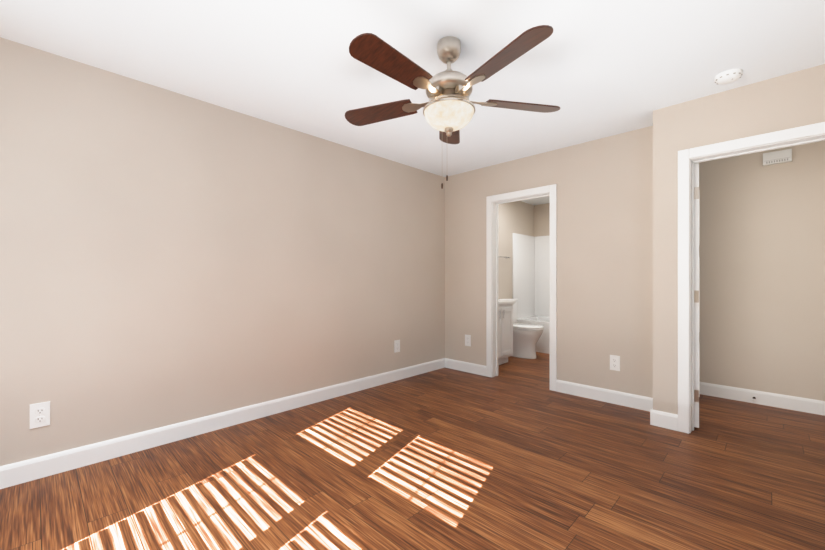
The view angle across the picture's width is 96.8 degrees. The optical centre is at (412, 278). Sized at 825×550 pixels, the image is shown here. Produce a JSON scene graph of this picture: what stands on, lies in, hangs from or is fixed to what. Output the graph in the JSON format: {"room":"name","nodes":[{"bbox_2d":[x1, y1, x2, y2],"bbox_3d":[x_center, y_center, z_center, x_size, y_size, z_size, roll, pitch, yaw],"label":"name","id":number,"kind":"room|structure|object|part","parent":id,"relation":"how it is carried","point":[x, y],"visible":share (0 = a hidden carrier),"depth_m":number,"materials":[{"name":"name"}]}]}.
{"room":"empty bedroom","nodes":[
{"label":"empty bedroom","id":0,"kind":"room"},
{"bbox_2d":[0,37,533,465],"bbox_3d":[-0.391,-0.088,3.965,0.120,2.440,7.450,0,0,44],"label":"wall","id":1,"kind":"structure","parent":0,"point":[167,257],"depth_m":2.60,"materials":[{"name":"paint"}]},
{"bbox_2d":[30,401,49,428],"bbox_3d":[-2.122,0.775,2.087,0.009,0.136,0.083,0,0,44],"label":"electrical outlet","id":2,"kind":"object","parent":1,"relation":"attached to","point":[39,414],"visible":1,"depth_m":2.08,"materials":[{"name":"white plastic"}]},
{"bbox_2d":[0,358,443,488],"bbox_3d":[-1.216,1.073,3.016,0.015,0.118,4.700,0,0,44],"label":"baseboard","id":3,"kind":"structure","parent":1,"relation":"attached to","point":[17,473],"depth_m":2.57,"materials":[{"name":"white wood"}]},
{"bbox_2d":[394,340,399,352],"bbox_3d":[-0.170,0.752,4.100,0.009,0.136,0.083,0,0,44],"label":"electrical outlet","id":4,"kind":"object","parent":1,"relation":"attached to","point":[396,345],"visible":1,"depth_m":4.09,"materials":[{"name":"white plastic"}]},
{"bbox_2d":[0,352,824,549],"bbox_3d":[0.981,1.182,2.636,3.940,0.100,7.450,0,0,44],"label":"floor","id":5,"kind":"structure","parent":0,"point":[516,453],"depth_m":2.05,"materials":[{"name":"brown wood"}]},
{"bbox_2d":[498,300,514,364],"bbox_3d":[0.950,0.631,4.862,0.549,1.002,0.699,0,0,44],"label":"bathroom vanity","id":6,"kind":"object","parent":5,"relation":"on","point":[505,329],"visible":0.17,"depth_m":4.78,"materials":[{"name":"white wood"}]},
{"bbox_2d":[498,298,543,358],"bbox_3d":[1.570,0.718,5.385,0.712,0.829,0.450,0,0,44],"label":"toilet","id":7,"kind":"object","parent":5,"relation":"on","point":[526,337],"visible":0.5,"depth_m":5.21,"materials":[{"name":"white ceramic"}]},
{"bbox_2d":[512,233,549,353],"bbox_3d":[2.437,0.153,5.698,1.522,1.958,0.776,0,0,44],"label":"bathtub","id":8,"kind":"object","parent":5,"relation":"on","point":[531,274],"visible":0.19,"depth_m":6.29,"materials":[{"name":"white plastic"}]},
{"bbox_2d":[0,0,824,204],"bbox_3d":[0.981,-1.358,2.636,3.940,0.100,7.450,0,0,44],"label":"ceiling","id":9,"kind":"structure","parent":0,"point":[595,69],"depth_m":2.13,"materials":[{"name":"white paint"}]},
{"bbox_2d":[345,25,559,188],"bbox_3d":[0.172,-0.923,1.996,1.292,0.769,1.249,0,0,44],"label":"ceiling fan","id":10,"kind":"object","parent":9,"relation":"hanging from","point":[449,110],"visible":1,"depth_m":1.92,"materials":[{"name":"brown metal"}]},
{"bbox_3d":[0.203,-0.889,2.037,0.284,0.106,0.284,0,0,44],"label":"lamp shade","id":11,"kind":"part","parent":10,"relation":"part of","materials":[{"name":"beige glass"}]},
{"bbox_2d":[714,69,742,83],"bbox_3d":[2.024,-1.287,2.347,0.140,0.042,0.140,0,0,44],"label":"smoke detector","id":12,"kind":"object","parent":9,"relation":"attached to","point":[728,76],"visible":1,"depth_m":2.32,"materials":[{"name":"white plastic"}]},
{"bbox_2d":[534,203,549,236],"bbox_3d":[2.795,-0.088,5.981,1.650,2.440,0.120,0,0,44],"label":"wall","id":13,"kind":"structure","parent":0,"point":[541,219],"depth_m":6.40,"materials":[{"name":"paint"}]},
{"bbox_2d":[445,126,652,397],"bbox_3d":[1.339,-0.088,3.897,2.460,2.440,0.120,0,0,44],"label":"wall","id":14,"kind":"structure","parent":0,"point":[604,248],"depth_m":3.50,"materials":[{"name":"paint"}]},
{"bbox_2d":[444,358,485,375],"bbox_3d":[0.648,1.073,4.473,0.603,0.118,0.015,0,0,44],"label":"baseboard","id":15,"kind":"structure","parent":14,"relation":"attached to","point":[468,367],"depth_m":4.46,"materials":[{"name":"white wood"}]},
{"bbox_2d":[465,335,470,345],"bbox_3d":[0.672,0.747,4.453,0.083,0.136,0.009,0,0,44],"label":"electrical outlet","id":16,"kind":"object","parent":14,"relation":"attached to","point":[467,340],"visible":1,"depth_m":4.45,"materials":[{"name":"white plastic"}]},
{"bbox_2d":[486,184,556,390],"bbox_3d":[1.205,0.087,4.026,0.820,2.090,0.156,0,0,44],"label":"door frame","id":17,"kind":"structure","parent":14,"relation":"attached to","point":[552,189],"depth_m":4.21,"materials":[{"name":"white wood"}]},
{"bbox_2d":[556,380,651,410],"bbox_3d":[1.771,1.073,3.384,0.886,0.118,0.015,0,0,44],"label":"baseboard","id":18,"kind":"structure","parent":14,"relation":"attached to","point":[591,392],"depth_m":3.38,"materials":[{"name":"white wood"}]},
{"bbox_2d":[610,355,619,370],"bbox_3d":[1.836,0.762,3.325,0.083,0.136,0.009,0,0,44],"label":"electrical outlet","id":19,"kind":"object","parent":14,"relation":"attached to","point":[615,362],"visible":1,"depth_m":3.32,"materials":[{"name":"white plastic"}]},
{"bbox_2d":[653,64,824,414],"bbox_3d":[2.470,-0.088,2.491,1.360,2.440,0.325,0,0,44],"label":"wall","id":20,"kind":"structure","parent":0,"point":[790,100],"depth_m":2.73,"materials":[{"name":"paint"}]},
{"bbox_2d":[648,398,663,425],"bbox_3d":[1.963,1.073,2.957,0.015,0.118,0.320,0,0,44],"label":"baseboard","id":21,"kind":"structure","parent":20,"relation":"attached to","point":[655,415],"depth_m":2.83,"materials":[{"name":"white wood"}]},
{"bbox_2d":[694,163,698,427],"bbox_3d":[2.347,0.123,3.090,0.192,1.993,0.847,0,0,44],"label":"door","id":22,"kind":"structure","parent":20,"relation":"in","point":[696,288],"depth_m":2.76,"materials":[{"name":"white wood"}]},
{"bbox_3d":[2.123,0.117,2.750,0.039,1.630,0.046,0,0,44],"label":"door hinges","id":23,"kind":"part","parent":22,"relation":"part of","materials":[{"name":"silver metal"}]},
{"bbox_2d":[678,122,824,433],"bbox_3d":[2.370,0.089,2.445,0.960,2.085,0.156,0,0,44],"label":"door frame","id":24,"kind":"structure","parent":20,"relation":"attached to","point":[685,156],"depth_m":2.69,"materials":[{"name":"white wood"}]},
{"bbox_2d":[694,141,824,400],"bbox_3d":[2.960,-0.088,3.579,2.170,2.440,0.120,0,0,44],"label":"wall","id":25,"kind":"structure","parent":0,"point":[761,277],"depth_m":3.30,"materials":[{"name":"paint"}]},
{"bbox_2d":[699,382,824,415],"bbox_3d":[2.956,1.073,3.488,2.050,0.118,0.015,0,0,44],"label":"baseboard","id":26,"kind":"structure","parent":25,"relation":"attached to","point":[813,406],"depth_m":3.28,"materials":[{"name":"white wood"}]},
{"bbox_2d":[763,149,791,165],"bbox_3d":[3.208,-1.068,3.224,0.180,0.104,0.046,0,0,44],"label":"door chime","id":27,"kind":"object","parent":25,"relation":"attached to","point":[777,157],"visible":1,"depth_m":3.21,"materials":[{"name":"white plastic"}]}
]}

